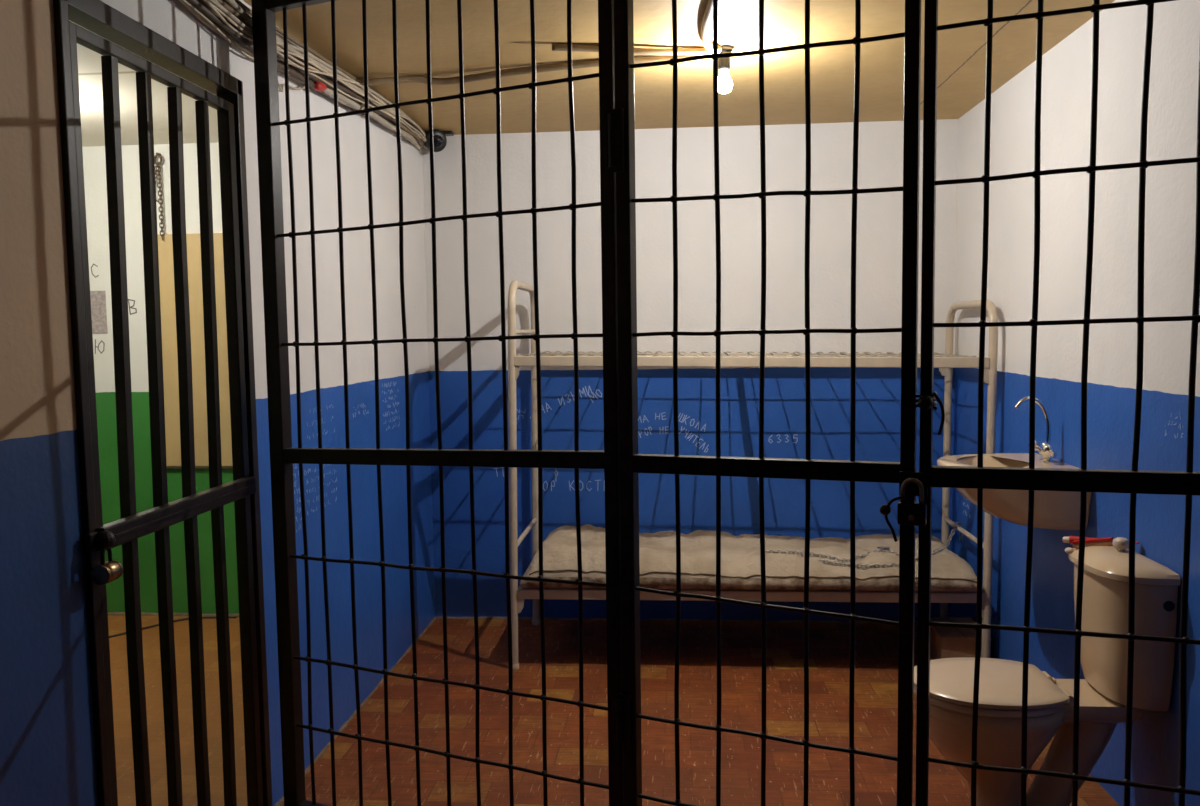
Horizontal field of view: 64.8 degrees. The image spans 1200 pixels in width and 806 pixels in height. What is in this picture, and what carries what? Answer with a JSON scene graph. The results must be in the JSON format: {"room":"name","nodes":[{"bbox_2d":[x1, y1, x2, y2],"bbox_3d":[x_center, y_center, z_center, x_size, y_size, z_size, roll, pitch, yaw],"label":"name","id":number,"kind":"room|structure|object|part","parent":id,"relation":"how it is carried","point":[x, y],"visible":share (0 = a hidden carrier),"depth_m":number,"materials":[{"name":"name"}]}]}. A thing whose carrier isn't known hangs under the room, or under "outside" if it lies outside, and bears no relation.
{"room":"prison interior","nodes":[
{"label":"prison interior","id":0,"kind":"room"},
{"bbox_2d":[0,0,97,805],"bbox_3d":[-1.406,0.370,-1.423,0.055,2.437,6.884,0,4,5],"label":"wall pier","id":1,"kind":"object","parent":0,"point":[47,741],"visible":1,"depth_m":1.86,"materials":[{"name":"paint"}]},
{"bbox_2d":[100,0,434,805],"bbox_3d":[-1.007,0.000,3.389,0.056,2.437,2.802,0,4,5],"label":"wall","id":2,"kind":"structure","parent":0,"point":[170,19],"depth_m":3.54,"materials":[{"name":"blue paint"}]},
{"bbox_2d":[53,0,272,805],"bbox_3d":[-1.079,0.198,2.405,0.064,2.192,0.816,0,4,5],"label":"door frame","id":3,"kind":"structure","parent":2,"relation":"in","point":[95,16],"depth_m":2.09,"materials":[{"name":"black metal"}]},
{"bbox_2d":[69,21,262,805],"bbox_3d":[-1.045,0.228,2.372,0.072,2.096,0.774,0,4,5],"label":"door","id":4,"kind":"structure","parent":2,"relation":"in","point":[125,531],"depth_m":2.36,"materials":[{"name":"black metal"}]},
{"bbox_2d":[91,547,122,584],"bbox_3d":[-1.052,0.343,2.017,0.044,0.081,0.053,0,4,5],"label":"padlock","id":5,"kind":"object","parent":4,"relation":"hanging from","point":[104,573],"visible":1,"depth_m":2.00,"materials":[{"name":"gold metal"}]},
{"bbox_3d":[-1.080,-0.804,2.311,0.028,0.027,0.675,0,4,5],"label":"rail","id":6,"kind":"part","parent":4,"relation":"part of","materials":[{"name":"black metal"}]},
{"bbox_3d":[-1.039,0.264,2.383,0.034,0.050,0.731,0,4,5],"label":"cross rail","id":7,"kind":"part","parent":4,"relation":"part of","materials":[{"name":"black metal"}]},
{"bbox_2d":[179,0,426,149],"bbox_3d":[-1.006,-1.060,2.609,0.093,0.204,3.984,0,4,5],"label":"cable bundle","id":8,"kind":"object","parent":2,"relation":"attached to","point":[231,20],"visible":0.8,"depth_m":3.06,"materials":[{"name":"white plastic"}]},
{"bbox_2d":[275,617,436,805],"bbox_3d":[-0.924,1.179,3.888,0.019,0.015,1.978,0,4,5],"label":"baseboard","id":9,"kind":"structure","parent":2,"relation":"attached to","point":[363,703],"depth_m":3.66,"materials":[{"name":"brown wood"}]},
{"bbox_2d":[82,119,957,621],"bbox_3d":[-0.814,-0.113,4.834,5.316,2.437,0.121,0,4,5],"label":"wall","id":10,"kind":"structure","parent":0,"point":[880,143],"depth_m":4.67,"materials":[{"name":"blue paint"}]},
{"bbox_2d":[90,291,107,333],"bbox_3d":[-2.623,-0.469,4.896,0.145,0.220,0.006,0,4,5],"label":"square","id":11,"kind":"object","parent":10,"relation":"attached to","point":[98,298],"visible":0.56,"depth_m":4.89,"materials":[{"name":"grey paint"}]},
{"bbox_2d":[154,153,164,239],"bbox_3d":[-2.244,-1.045,4.802,0.072,0.440,0.042,0,4,5],"label":"hanging chain","id":12,"kind":"object","parent":10,"relation":"hanging from","point":[157,164],"visible":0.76,"depth_m":4.79,"materials":[{"name":"metal"}]},
{"bbox_2d":[108,612,238,616],"bbox_3d":[-2.118,1.111,4.968,2.436,0.021,0.026,0,4,5],"label":"baseboard","id":13,"kind":"structure","parent":10,"relation":"attached to","point":[109,613],"depth_m":4.98,"materials":[{"name":"brown wood"}]},
{"bbox_2d":[158,233,232,467],"bbox_3d":[-1.901,-0.262,4.841,0.798,1.201,0.021,0,4,5],"label":"board","id":14,"kind":"object","parent":10,"relation":"attached to","point":[165,246],"visible":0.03,"depth_m":4.85,"materials":[{"name":"beige wood"}]},
{"bbox_2d":[435,616,916,623],"bbox_3d":[0.439,1.093,4.757,2.584,0.017,0.021,0,4,5],"label":"baseboard","id":15,"kind":"structure","parent":10,"relation":"attached to","point":[437,617],"depth_m":4.76,"materials":[{"name":"brown wood"}]},
{"bbox_2d":[77,0,1114,146],"bbox_3d":[0.197,-1.014,-0.252,8.190,0.100,9.926,0,4,5],"label":"ceiling","id":16,"kind":"structure","parent":0,"point":[961,60],"depth_m":3.42,"materials":[{"name":"paint"}]},
{"bbox_2d":[423,130,453,151],"bbox_3d":[-0.789,-1.274,4.586,0.146,0.119,0.122,0,4,5],"label":"security camera","id":17,"kind":"object","parent":16,"relation":"attached to","point":[439,137],"visible":0.73,"depth_m":4.55,"materials":[{"name":"black plastic"}]},
{"bbox_2d":[368,55,697,85],"bbox_3d":[-0.254,-1.217,3.475,1.285,0.044,0.101,0,4,11],"label":"cable","id":18,"kind":"object","parent":16,"relation":"attached to","point":[586,63],"visible":0.64,"depth_m":3.48,"materials":[{"name":"white plastic"}]},
{"bbox_2d":[552,43,711,54],"bbox_3d":[0.111,-1.210,3.246,0.553,0.033,0.032,-1,4,-8],"label":"cable","id":19,"kind":"object","parent":16,"relation":"attached to","point":[555,47],"visible":0.72,"depth_m":3.24,"materials":[{"name":"white plastic"}]},
{"bbox_2d":[701,0,721,52],"bbox_3d":[0.038,-0.900,-0.880,0.076,0.029,8.354,0,4,5],"label":"cable","id":20,"kind":"object","parent":16,"relation":"attached to","point":[708,15],"visible":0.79,"depth_m":3.00,"materials":[{"name":"white plastic"}]},
{"bbox_2d":[718,45,732,93],"bbox_3d":[0.432,-1.159,3.297,0.060,0.156,0.060,0,4,5],"label":"bulb","id":21,"kind":"object","parent":20,"relation":"hanging from","point":[723,63],"visible":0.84,"depth_m":3.28,"materials":[{"name":"white glass"}]},
{"bbox_3d":[0.433,-1.121,3.300,0.060,0.080,0.060,0,4,5],"label":"glass bulb","id":22,"kind":"part","parent":21,"relation":"part of","materials":[{"name":"white glass"}]},
{"bbox_2d":[718,45,732,71],"bbox_3d":[0.432,-1.196,3.294,0.060,0.080,0.060,0,4,5],"label":"socket","id":23,"kind":"object","parent":20,"relation":"hanging from","point":[723,63],"depth_m":3.28,"materials":[{"name":"white plastic"}]},
{"bbox_2d":[108,615,1118,805],"bbox_3d":[0.233,1.516,-0.061,8.190,0.100,9.926,0,4,5],"label":"floor","id":24,"kind":"structure","parent":0,"point":[876,645],"depth_m":3.56,"materials":[{"name":"tile"}]},
{"bbox_2d":[109,616,236,637],"bbox_3d":[-2.402,1.137,4.686,1.129,0.012,0.142,-3,5,-28],"label":"cable","id":25,"kind":"object","parent":24,"relation":"on","point":[187,618],"visible":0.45,"depth_m":4.86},
{"bbox_2d":[251,0,623,805],"bbox_3d":[-0.470,0.061,2.557,1.134,2.425,0.090,1,5,24],"label":"metal grille","id":26,"kind":"object","parent":24,"relation":"in","point":[283,456],"visible":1,"depth_m":2.57,"materials":[{"name":"black metal"}]},
{"bbox_3d":[-0.934,0.052,2.761,0.051,2.425,0.040,1,5,24],"label":"post","id":27,"kind":"part","parent":26,"relation":"part of","materials":[{"name":"black metal"}]},
{"bbox_3d":[-0.470,-1.118,2.460,1.060,0.045,0.034,1,5,24],"label":"rail","id":28,"kind":"part","parent":26,"relation":"part of","materials":[{"name":"black metal"}]},
{"bbox_3d":[-0.431,1.226,2.635,1.013,0.040,0.034,1,5,24],"label":"rail","id":29,"kind":"part","parent":26,"relation":"part of","materials":[{"name":"black metal"}]},
{"bbox_3d":[-0.446,0.147,2.553,1.014,0.073,0.034,1,5,24],"label":"cross rail","id":30,"kind":"part","parent":26,"relation":"part of","materials":[{"name":"black metal"}]},
{"bbox_3d":[0.033,0.071,2.336,0.035,2.425,0.040,1,5,24],"label":"post","id":31,"kind":"part","parent":26,"relation":"part of","materials":[{"name":"black metal"}]},
{"bbox_2d":[508,280,997,670],"bbox_3d":[0.636,0.286,4.283,2.037,1.685,0.670,0,4,5],"label":"bunk bed","id":32,"kind":"object","parent":24,"relation":"on","point":[946,361],"visible":0.5,"depth_m":4.00,"materials":[{"name":"beige metal"}]},
{"bbox_3d":[-0.347,0.293,4.365,0.057,1.685,0.662,0,4,5],"label":"frame","id":33,"kind":"part","parent":32,"relation":"part of","materials":[{"name":"beige metal"}]},
{"bbox_3d":[0.657,-0.220,4.558,1.962,0.071,0.028,0,4,5],"label":"rail","id":34,"kind":"part","parent":32,"relation":"part of","materials":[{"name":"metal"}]},
{"bbox_3d":[0.619,0.815,4.009,1.961,0.044,0.028,0,4,5],"label":"rail","id":35,"kind":"part","parent":32,"relation":"part of","materials":[{"name":"beige metal"}]},
{"bbox_3d":[0.605,-0.172,3.934,1.962,0.071,0.028,0,4,5],"label":"rail","id":36,"kind":"part","parent":32,"relation":"part of","materials":[{"name":"beige metal"}]},
{"bbox_2d":[520,524,984,591],"bbox_3d":[0.646,0.681,4.296,1.948,0.169,0.679,0,4,5],"label":"mattress","id":37,"kind":"object","parent":32,"relation":"on","point":[740,554],"visible":0.71,"depth_m":4.04,"materials":[{"name":"white fabric"}]},
{"bbox_2d":[765,521,962,561],"bbox_3d":[1.222,0.620,4.116,0.983,0.110,0.260,-2,4,-14],"label":"chain","id":38,"kind":"object","parent":37,"relation":"on","point":[959,522],"visible":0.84,"depth_m":4.08,"materials":[{"name":"grey metal"}]},
{"bbox_2d":[819,559,915,567],"bbox_3d":[1.130,0.675,3.991,0.406,0.027,0.064,0,4,5],"label":"chain","id":39,"kind":"object","parent":37,"relation":"on","point":[823,560],"visible":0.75,"depth_m":3.98,"materials":[{"name":"grey metal"}]},
{"bbox_2d":[877,547,889,551],"bbox_3d":[1.231,0.634,4.119,0.036,0.016,0.053,-3,5,-24],"label":"padlock","id":40,"kind":"object","parent":37,"relation":"on","point":[882,548],"visible":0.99,"depth_m":4.10,"materials":[{"name":"metal"}]},
{"bbox_3d":[1.629,0.336,4.204,0.045,1.570,0.662,0,4,5],"label":"frame","id":41,"kind":"part","parent":32,"relation":"part of","materials":[{"name":"beige metal"}]},
{"bbox_2d":[604,0,927,805],"bbox_3d":[0.367,0.068,2.178,0.740,2.405,0.062,1,5,24],"label":"gate","id":42,"kind":"object","parent":24,"relation":"on","point":[619,122],"visible":1,"depth_m":2.20,"materials":[{"name":"black metal"}]},
{"bbox_3d":[0.070,0.061,2.319,0.036,2.405,0.040,1,5,24],"label":"post","id":43,"kind":"part","parent":42,"relation":"part of","materials":[{"name":"black metal"}]},
{"bbox_3d":[0.373,0.150,2.193,0.623,0.049,0.034,1,5,24],"label":"cross rail","id":44,"kind":"part","parent":42,"relation":"part of","materials":[{"name":"black metal"}]},
{"bbox_2d":[880,477,926,541],"bbox_3d":[0.650,0.229,2.027,0.096,0.141,0.030,1,5,20],"label":"padlock","id":45,"kind":"object","parent":42,"relation":"hanging from","point":[908,513],"visible":1,"depth_m":2.02,"materials":[{"name":"metal"}]},
{"bbox_3d":[0.661,0.244,2.010,0.013,0.013,0.003,1,5,24],"label":"keyhole plate","id":46,"kind":"part","parent":45,"relation":"part of","materials":[{"name":"metal"}]},
{"bbox_3d":[0.670,0.073,2.055,0.030,2.405,0.040,1,5,24],"label":"post","id":47,"kind":"part","parent":42,"relation":"part of","materials":[{"name":"black metal"}]},
{"bbox_2d":[930,617,991,659],"bbox_3d":[1.558,1.054,4.138,0.208,0.150,0.288,0,4,5],"label":"cardboard box","id":48,"kind":"object","parent":24,"relation":"on","point":[945,642],"visible":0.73,"depth_m":4.03,"materials":[{"name":"brown cardboard"}]},
{"bbox_2d":[914,537,1180,805],"bbox_3d":[1.237,0.810,2.753,0.645,0.864,0.390,0,4,5],"label":"toilet","id":49,"kind":"object","parent":24,"relation":"on","point":[1103,690],"depth_m":2.64,"materials":[{"name":"ceramic"}]},
{"bbox_3d":[1.135,1.042,2.779,0.405,0.390,0.368,0,4,5],"label":"bowl","id":50,"kind":"part","parent":49,"relation":"part of","materials":[{"name":"ceramic"}]},
{"bbox_3d":[1.114,0.810,2.763,0.399,0.029,0.372,0,4,5],"label":"lid","id":51,"kind":"part","parent":49,"relation":"part of","materials":[{"name":"beige plastic"}]},
{"bbox_3d":[1.391,0.438,2.805,0.024,0.019,0.029,0,4,5],"label":"bottle cap","id":52,"kind":"part","parent":49,"relation":"part of","materials":[{"name":"white plastic"}]},
{"bbox_2d":[1072,537,1113,547],"bbox_3d":[1.440,0.407,2.764,0.108,0.044,0.027,3,6,43],"label":"case","id":53,"kind":"object","parent":49,"relation":"on","point":[1106,540],"visible":0.84,"depth_m":2.75,"materials":[{"name":"red plastic"}]},
{"bbox_3d":[1.439,0.402,2.765,0.105,0.033,0.027,3,6,43],"label":"case lid","id":54,"kind":"part","parent":53,"relation":"part of","materials":[{"name":"red plastic"}]},
{"bbox_2d":[1063,536,1139,543],"bbox_3d":[1.472,0.411,2.787,0.202,0.031,0.032,3,6,40],"label":"toothpaste tube","id":55,"kind":"object","parent":49,"relation":"on","point":[1070,539],"visible":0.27,"depth_m":2.82,"materials":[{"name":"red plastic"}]},
{"bbox_3d":[1.470,0.403,2.669,0.045,0.047,0.045,0,4,5],"label":"flush knob","id":56,"kind":"part","parent":49,"relation":"part of","materials":[{"name":"white plastic"}]},
{"bbox_3d":[1.464,0.443,2.705,0.178,0.059,0.390,0,4,5],"label":"cistern lid","id":57,"kind":"part","parent":49,"relation":"part of","materials":[{"name":"ceramic"}]},
{"bbox_2d":[915,0,1199,805],"bbox_3d":[1.075,0.091,1.878,0.836,2.425,0.040,1,5,24],"label":"metal grille","id":58,"kind":"object","parent":24,"relation":"in","point":[1134,481],"visible":1,"depth_m":1.94,"materials":[{"name":"black metal"}]},
{"bbox_3d":[0.704,0.084,2.041,0.024,2.425,0.040,1,5,24],"label":"post","id":59,"kind":"part","parent":58,"relation":"part of","materials":[{"name":"black metal"}]},
{"bbox_2d":[916,392,944,434],"bbox_3d":[0.703,0.020,2.028,0.053,0.091,0.076,0,4,5],"label":"wire","id":60,"kind":"object","parent":58,"relation":"attached to","point":[925,402],"visible":1,"depth_m":2.00,"materials":[{"name":"metal"}]},
{"bbox_3d":[1.071,0.157,1.885,0.778,0.059,0.034,1,5,24],"label":"cross rail","id":61,"kind":"part","parent":58,"relation":"part of","materials":[{"name":"black metal"}]},
{"bbox_2d":[951,0,1199,805],"bbox_3d":[1.640,-0.008,3.001,0.121,2.437,3.136,0,4,5],"label":"wall","id":62,"kind":"structure","parent":0,"point":[1066,85],"depth_m":3.02,"materials":[{"name":"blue paint"}]},
{"bbox_2d":[937,453,1091,530],"bbox_3d":[1.403,0.308,3.304,0.406,0.203,0.500,0,4,5],"label":"basin","id":63,"kind":"object","parent":62,"relation":"attached to","point":[1055,510],"visible":0.63,"depth_m":3.12,"materials":[{"name":"ceramic"}]},
{"bbox_2d":[1014,396,1056,462],"bbox_3d":[1.533,0.091,3.289,0.134,0.230,0.136,-5,6,-42],"label":"faucet","id":64,"kind":"object","parent":63,"relation":"on","point":[1047,452],"visible":0.84,"depth_m":3.28,"materials":[{"name":"silver metal"}]},
{"bbox_3d":[1.503,0.064,3.287,0.124,0.174,0.015,0,4,5],"label":"spout","id":65,"kind":"part","parent":64,"relation":"part of","materials":[{"name":"silver metal"}]},
{"bbox_3d":[1.544,0.152,3.354,0.046,0.047,0.043,0,4,5],"label":"handle","id":66,"kind":"part","parent":64,"relation":"part of","materials":[{"name":"silver metal"}]},
{"bbox_3d":[1.531,0.161,3.230,0.043,0.047,0.049,1,5,24],"label":"handle","id":67,"kind":"part","parent":64,"relation":"part of","materials":[{"name":"silver metal"}]}
]}

